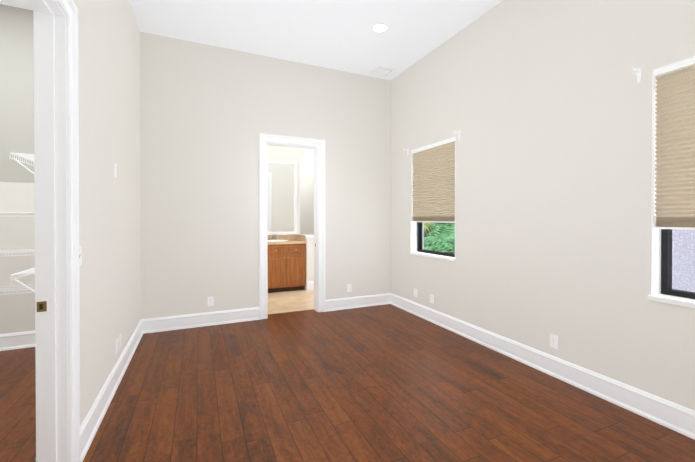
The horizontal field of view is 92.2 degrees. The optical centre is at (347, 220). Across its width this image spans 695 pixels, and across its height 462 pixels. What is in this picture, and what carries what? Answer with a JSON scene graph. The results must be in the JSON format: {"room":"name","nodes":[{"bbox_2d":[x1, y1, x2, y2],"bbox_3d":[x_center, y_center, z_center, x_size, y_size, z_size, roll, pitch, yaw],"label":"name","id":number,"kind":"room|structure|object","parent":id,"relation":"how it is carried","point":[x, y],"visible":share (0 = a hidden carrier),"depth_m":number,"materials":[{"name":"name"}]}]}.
{"room":"empty bedroom","nodes":[
{"label":"empty bedroom","id":0,"kind":"room"},
{"bbox_2d":[73,0,140,425],"bbox_3d":[-1.363,-0.415,1.430,0.115,3.460,5.217,0,0,-24],"label":"wall","id":1,"kind":"structure","parent":0,"point":[109,137],"depth_m":2.43,"materials":[{"name":"white paint"}]},
{"bbox_2d":[10,153,34,292],"bbox_3d":[-2.170,0.112,2.729,0.303,1.039,1.483,0,0,-24],"label":"shelf","id":2,"kind":"object","parent":1,"relation":"attached to","point":[31,270],"visible":0.1,"depth_m":2.06,"materials":[{"name":"white metal"}]},
{"bbox_2d":[26,0,79,461],"bbox_3d":[-1.273,0.099,1.262,0.148,2.434,1.068,0,0,-24],"label":"door frame","id":3,"kind":"structure","parent":1,"relation":"attached to","point":[56,183],"depth_m":1.65,"materials":[{"name":"white wood"}]},
{"bbox_2d":[79,246,81,265],"bbox_3d":[-1.477,0.196,1.849,0.015,0.106,0.066,0,0,-24],"label":"light switch","id":4,"kind":"object","parent":1,"relation":"attached to","point":[80,256],"visible":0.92,"depth_m":1.86,"materials":[{"name":"white plastic"}]},
{"bbox_2d":[80,319,143,461],"bbox_3d":[-1.899,1.225,2.816,0.026,0.162,2.268,0,0,-24],"label":"baseboard","id":5,"kind":"structure","parent":1,"relation":"attached to","point":[91,423],"depth_m":2.33,"materials":[{"name":"white wood"}]},
{"bbox_2d":[114,163,116,177],"bbox_3d":[-1.845,-0.396,2.660,0.006,0.106,0.066,0,0,-24],"label":"switch","id":6,"kind":"object","parent":1,"relation":"attached to","point":[115,170],"visible":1,"depth_m":2.65,"materials":[{"name":"white plastic"}]},
{"bbox_2d":[0,4,390,333],"bbox_3d":[-1.766,-0.432,4.198,5.267,3.460,0.173,0,0,-24],"label":"wall","id":7,"kind":"structure","parent":0,"point":[209,114],"depth_m":4.16,"materials":[{"name":"white paint"}]},
{"bbox_2d":[0,212,34,294],"bbox_3d":[-3.199,0.310,3.303,1.680,0.772,0.298,0,0,-24],"label":"closet shelf","id":8,"kind":"object","parent":7,"relation":"attached to","point":[13,251],"visible":0.19,"depth_m":3.23,"materials":[{"name":"white metal"}]},
{"bbox_2d":[0,331,34,350],"bbox_3d":[-3.260,1.221,3.437,1.650,0.162,0.026,0,0,-24],"label":"baseboard","id":9,"kind":"structure","parent":7,"relation":"attached to","point":[17,340],"depth_m":3.38,"materials":[{"name":"white wood"}]},
{"bbox_2d":[144,307,259,333],"bbox_3d":[-1.747,1.217,4.111,1.300,0.162,0.026,0,0,-24],"label":"baseboard","id":10,"kind":"structure","parent":7,"relation":"attached to","point":[151,325],"depth_m":4.08,"materials":[{"name":"white wood"}]},
{"bbox_2d":[208,297,213,305],"bbox_3d":[-1.695,1.003,4.143,0.066,0.106,0.007,0,0,-24],"label":"electrical outlet","id":11,"kind":"object","parent":7,"relation":"attached to","point":[210,301],"visible":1,"depth_m":4.14,"materials":[{"name":"white plastic"}]},
{"bbox_2d":[259,133,324,319],"bbox_3d":[-0.773,0.078,4.646,0.919,2.434,0.228,0,0,-24],"label":"door frame","id":12,"kind":"structure","parent":7,"relation":"attached to","point":[316,145],"depth_m":4.64,"materials":[{"name":"white wood"}]},
{"bbox_2d":[347,284,350,291],"bbox_3d":[0.026,0.993,4.911,0.066,0.106,0.007,0,0,-24],"label":"electrical outlet","id":13,"kind":"object","parent":7,"relation":"attached to","point":[348,287],"visible":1,"depth_m":4.91,"materials":[{"name":"white plastic"}]},
{"bbox_2d":[325,293,387,311],"bbox_3d":[0.166,1.212,4.964,1.051,0.162,0.026,0,0,-24],"label":"baseboard","id":14,"kind":"structure","parent":7,"relation":"attached to","point":[378,299],"depth_m":4.94,"materials":[{"name":"white wood"}]},
{"bbox_2d":[0,0,501,79],"bbox_3d":[-1.254,-2.207,3.308,5.487,0.100,8.820,0,0,-24],"label":"ceiling","id":15,"kind":"structure","parent":0,"point":[340,35],"depth_m":3.71,"materials":[{"name":"white paint"}]},
{"bbox_2d":[371,23,388,32],"bbox_3d":[0.364,-2.155,3.754,0.196,0.008,0.196,0,0,-24],"label":"recessed light","id":16,"kind":"object","parent":15,"relation":"in","point":[379,27],"visible":1,"depth_m":3.74,"materials":[{"name":"white plastic"}]},
{"bbox_2d":[368,66,394,77],"bbox_3d":[0.490,-2.160,4.875,0.290,0.014,0.290,0,0,-24],"label":"ceiling vent","id":17,"kind":"object","parent":15,"relation":"in","point":[380,71],"visible":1,"depth_m":4.84,"materials":[{"name":"white metal"}]},
{"bbox_2d":[267,145,307,234],"bbox_3d":[-1.116,-0.448,6.639,2.083,3.460,0.130,0,0,-24],"label":"wall","id":18,"kind":"structure","parent":0,"point":[283,154],"depth_m":6.57,"materials":[{"name":"white paint"}]},
{"bbox_2d":[267,161,296,234],"bbox_3d":[-1.417,-0.429,6.418,0.915,1.415,0.026,0,0,-24],"label":"bathroom mirror","id":19,"kind":"object","parent":18,"relation":"attached to","point":[281,198],"visible":0.58,"depth_m":6.49,"materials":[{"name":"white mirror"}]},
{"bbox_2d":[300,149,313,234],"bbox_3d":[-0.358,-0.437,4.923,2.070,3.460,0.004,0,0,-24],"label":"wall","id":20,"kind":"structure","parent":0,"point":[307,193],"depth_m":4.81,"materials":[{"name":"white paint"}]},
{"bbox_2d":[305,235,313,289],"bbox_3d":[-0.475,0.790,6.630,0.925,0.985,0.702,0,0,-24],"label":"wall","id":21,"kind":"structure","parent":0,"point":[309,257],"depth_m":6.16,"materials":[{"name":"white paint"}]},
{"bbox_2d":[307,281,313,290],"bbox_3d":[-0.347,1.203,6.305,0.870,0.162,0.026,0,0,-24],"label":"baseboard","id":22,"kind":"structure","parent":21,"relation":"attached to","point":[310,285],"depth_m":6.13,"materials":[{"name":"white"}]},
{"bbox_2d":[0,290,694,461],"bbox_3d":[-1.254,1.333,3.331,5.487,0.060,8.820,0,0,-24],"label":"floor","id":23,"kind":"structure","parent":0,"point":[386,383],"depth_m":2.40,"materials":[{"name":"brown wood"}]},
{"bbox_2d":[268,234,305,292],"bbox_3d":[-1.383,0.769,6.128,1.134,1.033,0.593,0,0,-24],"label":"bathroom vanity","id":24,"kind":"object","parent":23,"relation":"on","point":[286,262],"visible":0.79,"depth_m":6.00,"materials":[{"name":"brown wood"}]},
{"bbox_2d":[268,234,305,244],"bbox_3d":[-1.388,0.352,6.137,1.134,0.143,0.569,0,0,-24],"label":"countertop","id":25,"kind":"structure","parent":24,"relation":"on","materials":[{"name":"stone"}]},
{"bbox_2d":[268,240,287,241],"bbox_3d":[-1.313,0.446,6.173,0.445,0.157,0.336,0,0,-24],"label":"sink","id":26,"kind":"object","parent":25,"relation":"in","point":[268,240],"depth_m":6.12,"materials":[{"name":"white ceramic"}]},
{"bbox_2d":[391,0,694,410],"bbox_3d":[1.151,-0.434,4.392,0.220,3.460,8.820,0,0,-24],"label":"wall","id":27,"kind":"structure","parent":0,"point":[544,107],"depth_m":2.81,"materials":[{"name":"white paint"}]},
{"bbox_2d":[430,294,433,303],"bbox_3d":[1.078,1.005,4.286,0.007,0.106,0.066,0,0,-24],"label":"electrical outlet","id":28,"kind":"object","parent":27,"relation":"attached to","point":[431,298],"visible":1,"depth_m":4.28,"materials":[{"name":"white plastic"}]},
{"bbox_2d":[409,252,455,261],"bbox_3d":[1.112,0.462,4.321,0.123,0.034,0.914,0,0,-24],"label":"window sill","id":29,"kind":"structure","parent":27,"relation":"attached to","point":[441,257],"depth_m":4.24,"materials":[{"name":"white wood"}]},
{"bbox_2d":[411,137,454,256],"bbox_3d":[1.148,-0.259,4.332,0.166,1.432,0.890,0,0,-24],"label":"window","id":30,"kind":"structure","parent":27,"relation":"in","point":[419,238],"depth_m":4.71,"materials":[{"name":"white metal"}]},
{"bbox_2d":[411,138,454,222],"bbox_3d":[1.096,-0.471,4.308,0.048,0.995,0.876,0,0,-24],"label":"window blind","id":31,"kind":"object","parent":30,"relation":"attached to","point":[433,187],"visible":0.83,"depth_m":4.26,"materials":[{"name":"fabric"}]},
{"bbox_2d":[388,293,694,439],"bbox_3d":[1.723,1.225,2.817,0.026,0.162,5.217,0,0,-24],"label":"baseboard","id":32,"kind":"structure","parent":27,"relation":"attached to","point":[680,419],"depth_m":2.65,"materials":[{"name":"white wood"}]},
{"bbox_2d":[550,334,557,348],"bbox_3d":[1.735,1.018,2.814,0.007,0.106,0.066,0,0,-24],"label":"electrical outlet","id":33,"kind":"object","parent":27,"relation":"attached to","point":[553,341],"visible":1,"depth_m":2.81,"materials":[{"name":"white plastic"}]},
{"bbox_2d":[632,67,641,82],"bbox_3d":[1.938,-0.979,2.249,0.085,0.099,0.026,0,0,-24],"label":"curtain bracket","id":34,"kind":"object","parent":27,"relation":"attached to","point":[637,71],"visible":1,"depth_m":2.26,"materials":[{"name":"white plastic"}]},
{"bbox_2d":[648,294,694,307],"bbox_3d":[2.227,0.512,1.821,0.123,0.034,0.914,0,0,-24],"label":"window sill","id":35,"kind":"structure","parent":27,"relation":"attached to","point":[678,301],"depth_m":2.11,"materials":[{"name":"white wood"}]},
{"bbox_2d":[651,56,694,298],"bbox_3d":[2.263,-0.240,1.832,0.166,1.495,0.890,0,0,-24],"label":"window","id":36,"kind":"structure","parent":27,"relation":"in","point":[666,262],"depth_m":2.21,"materials":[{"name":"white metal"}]},
{"bbox_2d":[654,57,694,250],"bbox_3d":[2.211,-0.388,1.809,0.048,1.185,0.876,0,0,-24],"label":"window blind","id":37,"kind":"object","parent":36,"relation":"attached to","point":[674,182],"visible":1,"depth_m":2.11,"materials":[{"name":"fabric"}]},
{"label":"outside","id":38,"kind":"structure","parent":0,"visible":0},
{"bbox_2d":[424,222,454,253],"bbox_3d":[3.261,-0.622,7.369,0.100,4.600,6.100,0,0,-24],"label":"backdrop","id":39,"kind":"structure","parent":38,"point":[426,232],"depth_m":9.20,"materials":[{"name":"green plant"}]},
{"bbox_3d":[4.192,1.742,5.116,5.913,0.100,12.000,0,0,-24],"label":"ground","id":40,"kind":"structure","parent":38,"visible":0},
{"bbox_2d":[424,222,454,252],"bbox_3d":[2.103,0.681,6.996,2.074,1.998,2.160,0,0,-24],"label":"palms","id":41,"kind":"object","parent":40,"relation":"on","point":[447,244],"depth_m":6.74,"materials":[{"name":"green plant"}]},
{"bbox_2d":[672,229,694,291],"bbox_3d":[4.005,-0.587,1.651,0.100,4.600,4.850,0,0,-24],"label":"window pane","id":42,"kind":"object","parent":40,"relation":"on","point":[690,266],"depth_m":3.23,"materials":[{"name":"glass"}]}
]}

